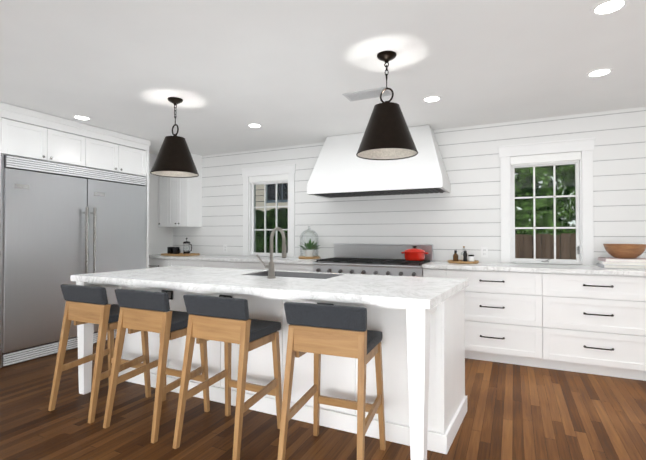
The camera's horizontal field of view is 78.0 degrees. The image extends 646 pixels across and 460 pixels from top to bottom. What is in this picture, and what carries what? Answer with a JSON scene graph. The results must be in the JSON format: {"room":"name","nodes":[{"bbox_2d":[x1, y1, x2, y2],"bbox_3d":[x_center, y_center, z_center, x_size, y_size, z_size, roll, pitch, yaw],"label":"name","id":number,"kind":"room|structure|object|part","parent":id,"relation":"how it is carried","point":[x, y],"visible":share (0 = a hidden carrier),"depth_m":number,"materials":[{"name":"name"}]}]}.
{"room":"kitchen","nodes":[
{"label":"kitchen","id":0,"kind":"room"},
{"bbox_2d":[149,154,172,254],"bbox_3d":[-4.235,0.032,2.736,0.160,2.440,8.180,0,-1,26],"label":"wall","id":1,"kind":"structure","parent":0,"point":[160,240],"depth_m":6.08,"materials":[{"name":"white paint"}]},
{"bbox_2d":[0,338,645,459],"bbox_3d":[-0.315,1.259,0.937,8.770,0.060,8.340,0,-1,26],"label":"floor","id":2,"kind":"structure","parent":0,"point":[518,412],"depth_m":2.56,"materials":[{"name":"brown wood"}]},
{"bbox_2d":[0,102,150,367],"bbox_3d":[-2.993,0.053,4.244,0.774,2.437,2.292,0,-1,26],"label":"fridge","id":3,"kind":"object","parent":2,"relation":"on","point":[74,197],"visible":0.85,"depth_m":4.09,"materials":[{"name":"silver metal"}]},
{"bbox_2d":[48,284,150,423],"bbox_3d":[-1.599,0.821,2.897,0.449,0.868,0.490,0,-1,26],"label":"stool","id":4,"kind":"object","parent":2,"relation":"on","point":[86,304],"visible":0.71,"depth_m":2.79,"materials":[{"name":"brown wood"}]},
{"bbox_2d":[103,289,209,442],"bbox_3d":[-1.084,0.817,2.652,0.449,0.868,0.490,0,-1,26],"label":"stool","id":5,"kind":"object","parent":2,"relation":"on","point":[148,311],"visible":0.85,"depth_m":2.54,"materials":[{"name":"brown wood"}]},
{"bbox_2d":[149,258,172,267],"bbox_3d":[-2.252,0.854,5.957,0.625,0.880,0.631,0,-1,26],"label":"base cabinet","id":6,"kind":"object","parent":2,"relation":"on","point":[153,262],"depth_m":5.64,"materials":[{"name":"wood"}]},
{"bbox_2d":[173,258,204,266],"bbox_3d":[-1.765,0.851,5.725,0.683,0.880,0.631,0,-1,26],"label":"base cabinet","id":7,"kind":"object","parent":2,"relation":"on","point":[176,261],"depth_m":5.42,"materials":[{"name":"wood"}]},
{"bbox_2d":[205,262,236,268],"bbox_3d":[-1.252,0.848,5.480,0.682,0.880,0.631,0,-1,26],"label":"base cabinet","id":8,"kind":"object","parent":2,"relation":"on","point":[207,264],"depth_m":5.17,"materials":[{"name":"wood"}]},
{"bbox_2d":[173,294,281,459],"bbox_3d":[-0.552,0.814,2.409,0.449,0.868,0.490,0,-1,26],"label":"stool","id":9,"kind":"object","parent":2,"relation":"on","point":[227,321],"visible":1,"depth_m":2.31,"materials":[{"name":"brown wood"}]},
{"bbox_2d":[237,262,276,269],"bbox_3d":[-0.739,0.845,5.235,0.683,0.880,0.631,0,-1,26],"label":"base cabinet","id":10,"kind":"object","parent":2,"relation":"on","point":[256,263],"depth_m":4.95,"materials":[{"name":"wood"}]},
{"bbox_2d":[76,282,468,459],"bbox_3d":[-0.449,0.823,2.946,2.769,0.865,1.032,0,-1,26],"label":"kitchen island","id":11,"kind":"object","parent":2,"relation":"on","point":[418,323],"depth_m":2.48,"materials":[{"name":"wood"}]},
{"bbox_2d":[71,270,454,309],"bbox_3d":[-0.570,0.365,2.733,2.752,0.045,0.580,0,-1,26],"label":"island countertop","id":12,"kind":"structure","parent":11,"relation":"on","point":[409,295],"depth_m":2.43,"materials":[{"name":"white stone"}]},
{"bbox_2d":[256,227,286,277],"bbox_3d":[-0.369,0.161,2.938,0.139,0.366,0.227,0,-1,26],"label":"faucet","id":13,"kind":"object","parent":12,"relation":"on","point":[271,272],"visible":1,"depth_m":2.85,"materials":[{"name":"silver metal"}]},
{"bbox_2d":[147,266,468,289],"bbox_3d":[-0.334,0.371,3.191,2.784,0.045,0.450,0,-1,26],"label":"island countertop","id":14,"kind":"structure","parent":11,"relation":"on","point":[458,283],"depth_m":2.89,"materials":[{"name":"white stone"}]},
{"bbox_2d":[251,270,338,277],"bbox_3d":[-0.236,0.482,3.110,0.754,0.265,0.414,0,-1,26],"label":"sink","id":15,"kind":"object","parent":14,"relation":"in","point":[278,274],"depth_m":3.31,"materials":[{"name":"silver metal"}]},
{"bbox_2d":[277,262,312,271],"bbox_3d":[-0.251,0.842,5.002,0.625,0.880,0.631,0,-1,26],"label":"base cabinet","id":16,"kind":"object","parent":2,"relation":"on","point":[281,266],"depth_m":4.72,"materials":[{"name":"wood"}]},
{"bbox_2d":[149,254,325,265],"bbox_3d":[-1.256,0.387,5.477,2.842,0.038,0.651,0,-1,26],"label":"countertop","id":17,"kind":"structure","parent":16,"relation":"on","point":[198,258],"depth_m":5.17,"materials":[{"name":"white stone"}]},
{"bbox_2d":[161,238,199,255],"bbox_3d":[-2.081,0.242,5.839,0.470,0.258,0.300,0,-1,26],"label":"tray","id":18,"kind":"object","parent":17,"relation":"on","point":[173,251],"visible":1,"depth_m":5.77,"materials":[{"name":"brown wood"}]},
{"bbox_2d":[298,226,319,258],"bbox_3d":[-0.166,0.157,5.091,0.287,0.410,0.295,0,-1,26],"label":"plant","id":19,"kind":"object","parent":17,"relation":"on","point":[310,249],"visible":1,"depth_m":5.04,"materials":[{"name":"green plant"}]},
{"bbox_2d":[277,302,385,459],"bbox_3d":[0.066,0.811,2.146,0.469,0.868,0.510,0,-1,26],"label":"stool","id":20,"kind":"object","parent":2,"relation":"on","point":[317,330],"visible":1,"depth_m":2.04,"materials":[{"name":"brown wood"}]},
{"bbox_2d":[313,243,432,276],"bbox_3d":[0.566,0.721,4.555,1.230,1.110,0.733,0,-1,26],"label":"range","id":21,"kind":"object","parent":2,"relation":"on","point":[379,259],"depth_m":4.49,"materials":[{"name":"metal"}]},
{"bbox_3d":[1.026,0.257,4.466,0.308,0.163,0.235,0,-1,26],"label":"dutch oven","id":22,"kind":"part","parent":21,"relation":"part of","materials":[{"name":"red metal"}]},
{"bbox_2d":[423,269,445,277],"bbox_3d":[1.252,0.832,4.284,0.231,0.880,0.631,0,-1,26],"label":"base cabinet","id":23,"kind":"object","parent":2,"relation":"on","point":[437,273],"depth_m":4.01,"materials":[{"name":"wood"}]},
{"bbox_2d":[446,269,545,367],"bbox_3d":[1.733,0.829,4.055,0.835,0.880,0.631,0,-1,26],"label":"base cabinet","id":24,"kind":"object","parent":2,"relation":"on","point":[505,313],"depth_m":3.73,"materials":[{"name":"wood"}]},
{"bbox_2d":[546,273,645,380],"bbox_3d":[2.489,0.825,3.694,0.840,0.880,0.631,0,-1,26],"label":"base cabinet","id":25,"kind":"object","parent":2,"relation":"on","point":[589,319],"depth_m":3.42,"materials":[{"name":"wood"}]},
{"bbox_2d":[422,261,645,276],"bbox_3d":[2.761,0.362,3.558,3.586,0.038,0.651,0,-1,26],"label":"countertop","id":26,"kind":"structure","parent":25,"relation":"on","point":[494,267],"depth_m":3.67,"materials":[{"name":"white stone"}]},
{"bbox_2d":[447,246,478,263],"bbox_3d":[1.503,0.263,4.282,0.320,0.176,0.320,0,-1,26],"label":"tray","id":27,"kind":"object","parent":26,"relation":"on","point":[464,260],"visible":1,"depth_m":4.19,"materials":[{"name":"brown wood"}]},
{"bbox_2d":[596,257,645,268],"bbox_3d":[2.749,0.300,3.642,0.384,0.085,0.289,0,-1,26],"label":"books","id":28,"kind":"object","parent":26,"relation":"on","point":[620,263],"visible":0.98,"depth_m":3.55,"materials":[{"name":"paper"}]},
{"bbox_2d":[603,244,645,258],"bbox_3d":[2.753,0.193,3.641,0.322,0.128,0.322,0,-1,26],"label":"bowl","id":29,"kind":"object","parent":28,"relation":"on","point":[628,251],"visible":1,"depth_m":3.54,"materials":[{"name":"brown wood"}]},
{"bbox_2d":[0,0,645,155],"bbox_3d":[-0.315,-1.250,0.970,8.770,0.080,8.340,0,-1,26],"label":"ceiling","id":30,"kind":"structure","parent":0,"point":[284,73],"depth_m":2.84,"materials":[{"name":"white paint"}]},
{"bbox_2d":[72,115,91,120],"bbox_3d":[-2.511,-1.166,4.156,0.176,0.006,0.176,0,-1,26],"label":"recessed light","id":31,"kind":"object","parent":30,"relation":"in","point":[80,117],"visible":1,"depth_m":4.14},
{"bbox_2d":[150,97,198,177],"bbox_3d":[-1.329,-0.837,3.587,0.415,0.678,0.415,0,-1,26],"label":"pendant light","id":32,"kind":"object","parent":30,"relation":"hanging from","point":[174,158],"visible":1,"depth_m":3.49,"materials":[{"name":"brown metal"}]},
{"bbox_2d":[247,123,261,127],"bbox_3d":[-0.763,-1.162,4.452,0.176,0.006,0.176,0,-1,26],"label":"recessed light","id":33,"kind":"object","parent":30,"relation":"in","point":[253,125],"visible":1,"depth_m":4.44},
{"bbox_2d":[342,87,391,100],"bbox_3d":[0.391,-1.175,3.458,0.400,0.006,0.200,0,-1,26],"label":"ceiling vent","id":34,"kind":"object","parent":30,"relation":"in","point":[364,94],"visible":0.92,"depth_m":3.45,"materials":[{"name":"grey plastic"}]},
{"bbox_2d":[356,51,417,159],"bbox_3d":[0.431,-0.848,2.703,0.415,0.678,0.415,0,-1,26],"label":"pendant light","id":35,"kind":"object","parent":30,"relation":"hanging from","point":[387,135],"visible":1,"depth_m":2.60,"materials":[{"name":"brown metal"}]},
{"bbox_2d":[422,96,441,102],"bbox_3d":[0.979,-1.173,3.587,0.176,0.006,0.176,0,-1,26],"label":"recessed light","id":36,"kind":"object","parent":30,"relation":"in","point":[430,99],"visible":1,"depth_m":3.59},
{"bbox_2d":[585,68,613,77],"bbox_3d":[2.081,-1.181,3.005,0.176,0.006,0.176,0,-1,26],"label":"recessed light","id":37,"kind":"object","parent":30,"relation":"in","point":[601,72],"visible":1,"depth_m":2.99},
{"bbox_2d":[590,0,629,16],"bbox_3d":[1.533,-1.192,2.136,0.176,0.006,0.176,0,-1,26],"label":"recessed light","id":38,"kind":"object","parent":30,"relation":"in","point":[606,7],"visible":1,"depth_m":2.14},
{"bbox_2d":[173,107,645,264],"bbox_3d":[1.447,0.057,4.644,8.770,2.440,0.160,0,-1,26],"label":"wall","id":39,"kind":"structure","parent":0,"point":[466,212],"depth_m":4.54,"materials":[{"name":"white wood"}]},
{"bbox_2d":[158,153,201,226],"bbox_3d":[-2.196,-0.595,6.122,0.600,1.092,0.319,0,-1,26],"label":"upper cabinet","id":40,"kind":"object","parent":39,"relation":"attached to","point":[179,202],"visible":0.6,"depth_m":6.01,"materials":[{"name":"white wood"}]},
{"bbox_2d":[241,164,295,256],"bbox_3d":[-0.750,-0.263,5.651,0.890,1.265,0.144,0,-1,26],"label":"window","id":41,"kind":"structure","parent":39,"relation":"in","point":[266,175],"depth_m":5.67,"materials":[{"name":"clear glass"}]},
{"bbox_2d":[307,125,450,197],"bbox_3d":[0.632,-0.790,4.629,1.550,0.741,0.581,0,-1,26],"label":"range hood","id":42,"kind":"object","parent":39,"relation":"attached to","point":[341,169],"visible":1,"depth_m":4.44,"materials":[{"name":"metal"}]},
{"bbox_2d":[481,247,487,256],"bbox_3d":[1.776,0.244,4.391,0.070,0.114,0.008,0,-1,26],"label":"electrical outlet","id":43,"kind":"object","parent":39,"relation":"attached to","point":[484,251],"visible":1,"depth_m":4.39,"materials":[{"name":"white plastic"}]},
{"bbox_2d":[498,137,594,264],"bbox_3d":[2.322,-0.281,4.184,0.880,1.265,0.144,0,-1,26],"label":"window","id":44,"kind":"structure","parent":39,"relation":"in","point":[578,153],"depth_m":4.14,"materials":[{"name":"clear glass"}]},
{"label":"outside","id":45,"kind":"structure","parent":0,"visible":0},
{"bbox_2d":[256,164,575,259],"bbox_3d":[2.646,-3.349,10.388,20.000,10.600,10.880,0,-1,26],"label":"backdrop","id":46,"kind":"structure","parent":45,"point":[561,248],"depth_m":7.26,"materials":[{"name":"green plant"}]}
]}

